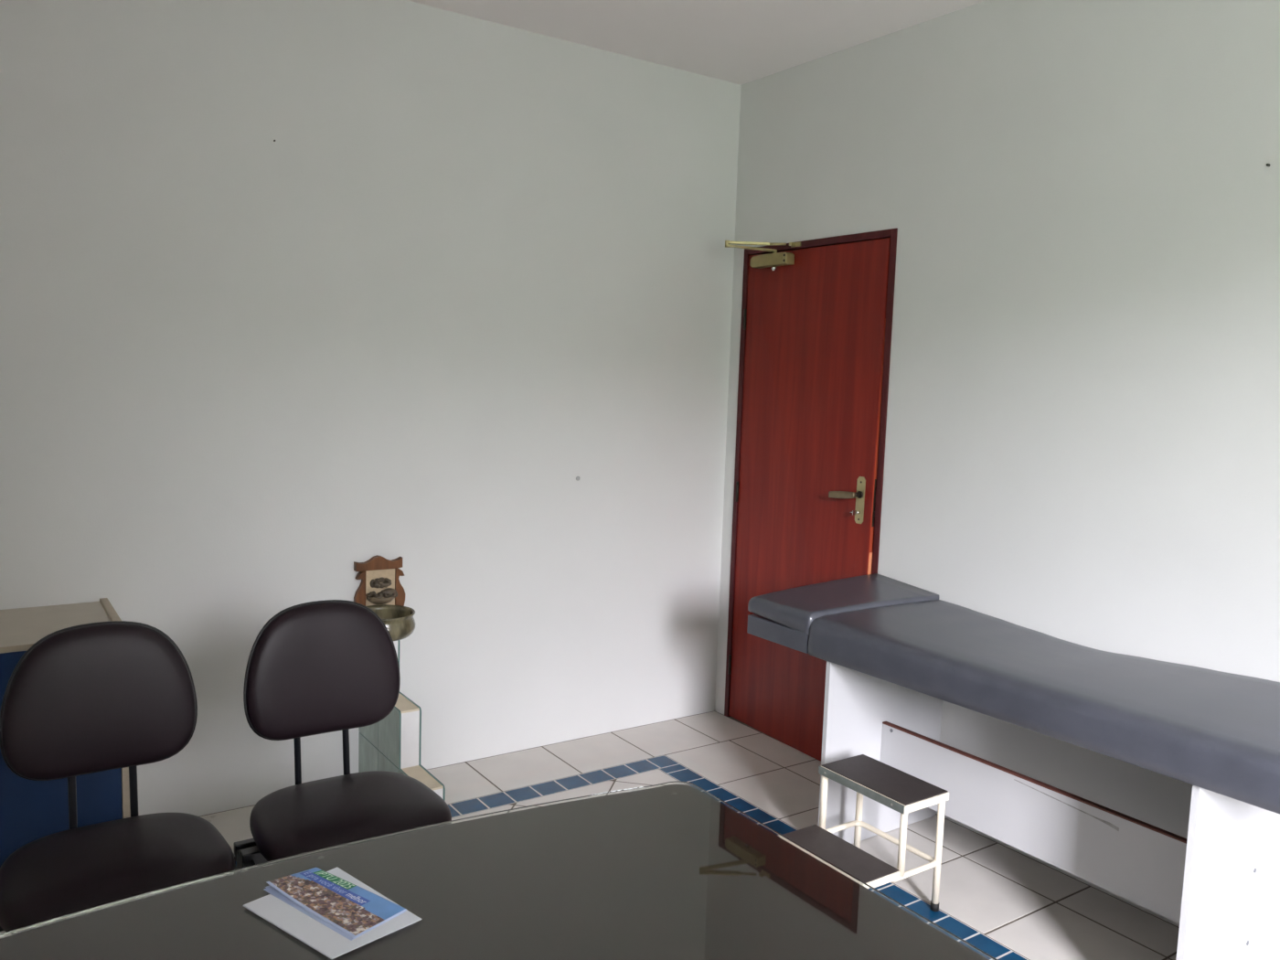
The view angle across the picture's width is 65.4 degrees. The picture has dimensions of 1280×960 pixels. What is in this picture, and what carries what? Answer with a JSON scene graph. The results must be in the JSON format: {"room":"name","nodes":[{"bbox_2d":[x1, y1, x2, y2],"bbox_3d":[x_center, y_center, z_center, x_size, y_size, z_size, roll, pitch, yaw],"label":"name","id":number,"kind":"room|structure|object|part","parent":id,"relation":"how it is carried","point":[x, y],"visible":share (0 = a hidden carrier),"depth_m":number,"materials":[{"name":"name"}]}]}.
{"room":"examination room","nodes":[
{"label":"examination room","id":0,"kind":"room"},
{"bbox_2d":[0,0,741,816],"bbox_3d":[-1.458,-0.273,3.370,4.400,2.849,0.150,-2,7,-34],"label":"wall","id":1,"kind":"structure","parent":0,"point":[472,269],"depth_m":3.57,"materials":[{"name":"paint"}]},
{"bbox_2d":[353,554,405,606],"bbox_3d":[-0.946,0.406,3.662,0.188,0.250,0.079,-2,7,-34],"label":"relief plaque","id":2,"kind":"object","parent":1,"relation":"attached to","point":[379,584],"visible":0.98,"depth_m":3.66,"materials":[{"name":"brown wood"}]},
{"bbox_2d":[0,710,1179,959],"bbox_3d":[0.030,1.459,1.406,4.540,0.100,5.400,-2,7,-34],"label":"floor","id":3,"kind":"structure","parent":0,"point":[1003,901],"depth_m":3.51,"materials":[{"name":"beige tile"}]},
{"bbox_2d":[0,597,130,867],"bbox_3d":[-1.955,0.806,2.784,0.896,0.789,0.462,-2,7,-34],"label":"base cabinet","id":4,"kind":"object","parent":3,"relation":"on","point":[30,810],"visible":0.3,"depth_m":2.77,"materials":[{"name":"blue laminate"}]},
{"bbox_3d":[-1.595,0.793,3.031,0.022,0.789,0.461,-2,7,-34],"label":"panel","id":5,"kind":"part","parent":4,"relation":"part of","materials":[{"name":"beige wood"}]},
{"bbox_2d":[0,620,237,932],"bbox_3d":[-1.152,0.819,2.187,0.500,0.937,0.479,-2,7,-34],"label":"chair","id":6,"kind":"object","parent":3,"relation":"on","point":[85,698],"visible":0.91,"depth_m":2.24,"materials":[{"name":"black leather"}]},
{"bbox_3d":[-1.245,0.505,2.307,0.396,0.333,0.082,-2,7,-34],"label":"backrest","id":7,"kind":"part","parent":6,"relation":"part of","materials":[{"name":"black leather"}]},
{"bbox_3d":[-1.138,0.845,2.168,0.453,0.076,0.428,-2,7,-34],"label":"seat","id":8,"kind":"part","parent":6,"relation":"part of","materials":[{"name":"black leather"}]},
{"bbox_2d":[233,599,451,869],"bbox_3d":[-0.729,0.804,2.476,0.500,0.937,0.479,-2,7,-34],"label":"chair","id":9,"kind":"object","parent":3,"relation":"on","point":[327,666],"visible":0.89,"depth_m":2.52,"materials":[{"name":"black leather"}]},
{"bbox_3d":[-0.772,0.889,2.543,0.498,0.040,0.025,-2,7,-34],"label":"rail","id":10,"kind":"part","parent":9,"relation":"part of","materials":[{"name":"black metal"}]},
{"bbox_3d":[-0.892,0.950,2.304,0.024,0.100,0.244,-2,7,-34],"label":"rail","id":11,"kind":"part","parent":9,"relation":"part of","materials":[{"name":"black metal"}]},
{"bbox_3d":[-0.737,0.893,2.492,0.498,0.045,0.036,-2,7,-34],"label":"rail","id":12,"kind":"part","parent":9,"relation":"part of","materials":[{"name":"black metal"}]},
{"bbox_3d":[-0.822,0.490,2.596,0.396,0.333,0.082,-2,7,-34],"label":"backrest","id":13,"kind":"part","parent":9,"relation":"part of","materials":[{"name":"black leather"}]},
{"bbox_3d":[-0.715,0.829,2.457,0.453,0.076,0.428,-2,7,-34],"label":"seat","id":14,"kind":"part","parent":9,"relation":"part of","materials":[{"name":"black leather"}]},
{"bbox_2d":[358,640,445,800],"bbox_3d":[-0.838,0.868,3.470,0.078,0.602,0.616,-2,7,-34],"label":"pedestal stand","id":15,"kind":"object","parent":3,"relation":"on","point":[393,743],"depth_m":3.41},
{"bbox_2d":[366,604,415,640],"bbox_3d":[-0.918,0.512,3.552,0.229,0.086,0.229,-2,7,-34],"label":"metal bowl","id":16,"kind":"object","parent":15,"relation":"on","point":[399,620],"visible":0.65,"depth_m":3.54,"materials":[{"name":"gold metal"}]},
{"bbox_2d":[0,780,997,959],"bbox_3d":[-0.307,1.029,1.310,1.450,0.752,0.891,-2,7,-34],"label":"desk","id":17,"kind":"object","parent":3,"relation":"on","point":[669,870],"visible":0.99,"depth_m":1.51,"materials":[{"name":"glass"}]},
{"bbox_2d":[242,867,422,959],"bbox_3d":[-0.450,0.632,1.456,0.220,0.002,0.159,7,8,40],"label":"paper","id":18,"kind":"object","parent":17,"relation":"on","point":[272,909],"visible":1,"depth_m":1.42,"materials":[{"name":"white paper"}]},
{"bbox_2d":[264,867,406,940],"bbox_3d":[-0.458,0.622,1.486,0.214,0.010,0.102,6,7,35],"label":"leaflet","id":19,"kind":"object","parent":18,"relation":"on","point":[351,911],"visible":1,"depth_m":1.48,"materials":[{"name":"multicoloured paper"}]},
{"bbox_2d":[782,754,949,911],"bbox_3d":[0.663,1.086,2.985,0.357,0.366,0.350,-2,7,-34],"label":"step stool","id":20,"kind":"object","parent":3,"relation":"on","point":[901,792],"visible":0.8,"depth_m":2.95,"materials":[{"name":"white metal"}]},
{"bbox_3d":[0.572,1.009,3.109,0.020,0.188,0.021,-2,7,-34],"label":"post","id":21,"kind":"part","parent":20,"relation":"part of","materials":[{"name":"white metal"}]},
{"bbox_3d":[0.705,1.068,3.208,0.020,0.316,0.021,-2,7,-34],"label":"leg","id":22,"kind":"part","parent":20,"relation":"part of","materials":[{"name":"white metal"}]},
{"bbox_3d":[0.652,0.918,2.962,0.002,0.026,0.340,-2,7,-34],"label":"edge trim","id":23,"kind":"part","parent":20,"relation":"part of","materials":[{"name":"metal"}]},
{"bbox_3d":[0.750,1.041,2.850,0.020,0.188,0.021,-2,7,-34],"label":"post","id":24,"kind":"part","parent":20,"relation":"part of","materials":[{"name":"white metal"}]},
{"bbox_3d":[0.883,1.100,2.949,0.020,0.316,0.021,-2,7,-34],"label":"leg","id":25,"kind":"part","parent":20,"relation":"part of","materials":[{"name":"white metal"}]},
{"bbox_2d":[746,573,1279,959],"bbox_3d":[1.158,0.871,2.947,0.602,0.829,1.932,-2,7,-34],"label":"examination table","id":26,"kind":"object","parent":3,"relation":"on","point":[892,650],"visible":0.98,"depth_m":2.75,"materials":[{"name":"grey leather"}]},
{"bbox_3d":[0.838,0.901,3.425,0.577,0.652,0.018,-2,7,-34],"label":"panel","id":27,"kind":"part","parent":26,"relation":"part of","materials":[{"name":"white plastic"}]},
{"bbox_3d":[1.153,0.995,2.942,0.018,0.216,1.146,-2,7,-34],"label":"panel","id":28,"kind":"part","parent":26,"relation":"part of","materials":[{"name":"white plastic"}]},
{"bbox_3d":[1.257,0.574,2.787,0.602,0.156,1.620,-2,7,-34],"label":"mattress","id":29,"kind":"part","parent":26,"relation":"part of","materials":[{"name":"grey leather"}]},
{"bbox_3d":[1.496,1.015,2.469,0.577,0.661,0.018,-2,7,-34],"label":"panel","id":30,"kind":"part","parent":26,"relation":"part of","materials":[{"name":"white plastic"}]},
{"bbox_2d":[407,0,985,85],"bbox_3d":[0.129,-1.474,1.109,4.540,0.100,5.400,-2,7,-34],"label":"ceiling","id":31,"kind":"structure","parent":0,"point":[740,42],"depth_m":3.68,"materials":[{"name":"paint"}]},
{"bbox_2d":[714,0,1279,927],"bbox_3d":[1.895,-0.072,2.499,0.140,2.849,5.400,-2,7,-34],"label":"wall","id":32,"kind":"structure","parent":0,"point":[1082,197],"depth_m":3.15,"materials":[{"name":"paint"}]},
{"bbox_2d":[724,228,897,761],"bbox_3d":[0.628,0.081,4.134,0.395,2.130,0.873,-2,7,-34],"label":"door","id":33,"kind":"structure","parent":32,"relation":"in","point":[816,320],"depth_m":4.13,"materials":[{"name":"red wood"}]},
{"bbox_3d":[0.468,-0.966,4.177,0.236,0.023,0.024,0,6,-21],"label":"closer arm","id":34,"kind":"part","parent":33,"relation":"part of","materials":[{"name":"gold metal"}]},
{"bbox_3d":[0.478,-0.975,4.134,0.253,0.028,0.024,2,6,1],"label":"closer arm","id":35,"kind":"part","parent":33,"relation":"part of","materials":[{"name":"gold metal"}]},
{"bbox_3d":[0.788,0.058,3.890,0.014,0.036,0.135,-2,7,-33],"label":"handle","id":36,"kind":"part","parent":33,"relation":"part of","materials":[{"name":"metal"}]},
{"bbox_3d":[0.855,0.078,3.869,0.007,0.184,0.043,-2,7,-34],"label":"handle plate","id":37,"kind":"part","parent":33,"relation":"part of","materials":[{"name":"gold metal"}]},
{"bbox_3d":[0.906,0.088,3.829,0.024,0.185,0.008,-2,7,-34],"label":"lock plate","id":38,"kind":"part","parent":33,"relation":"part of","materials":[{"name":"brown metal"}]}
]}

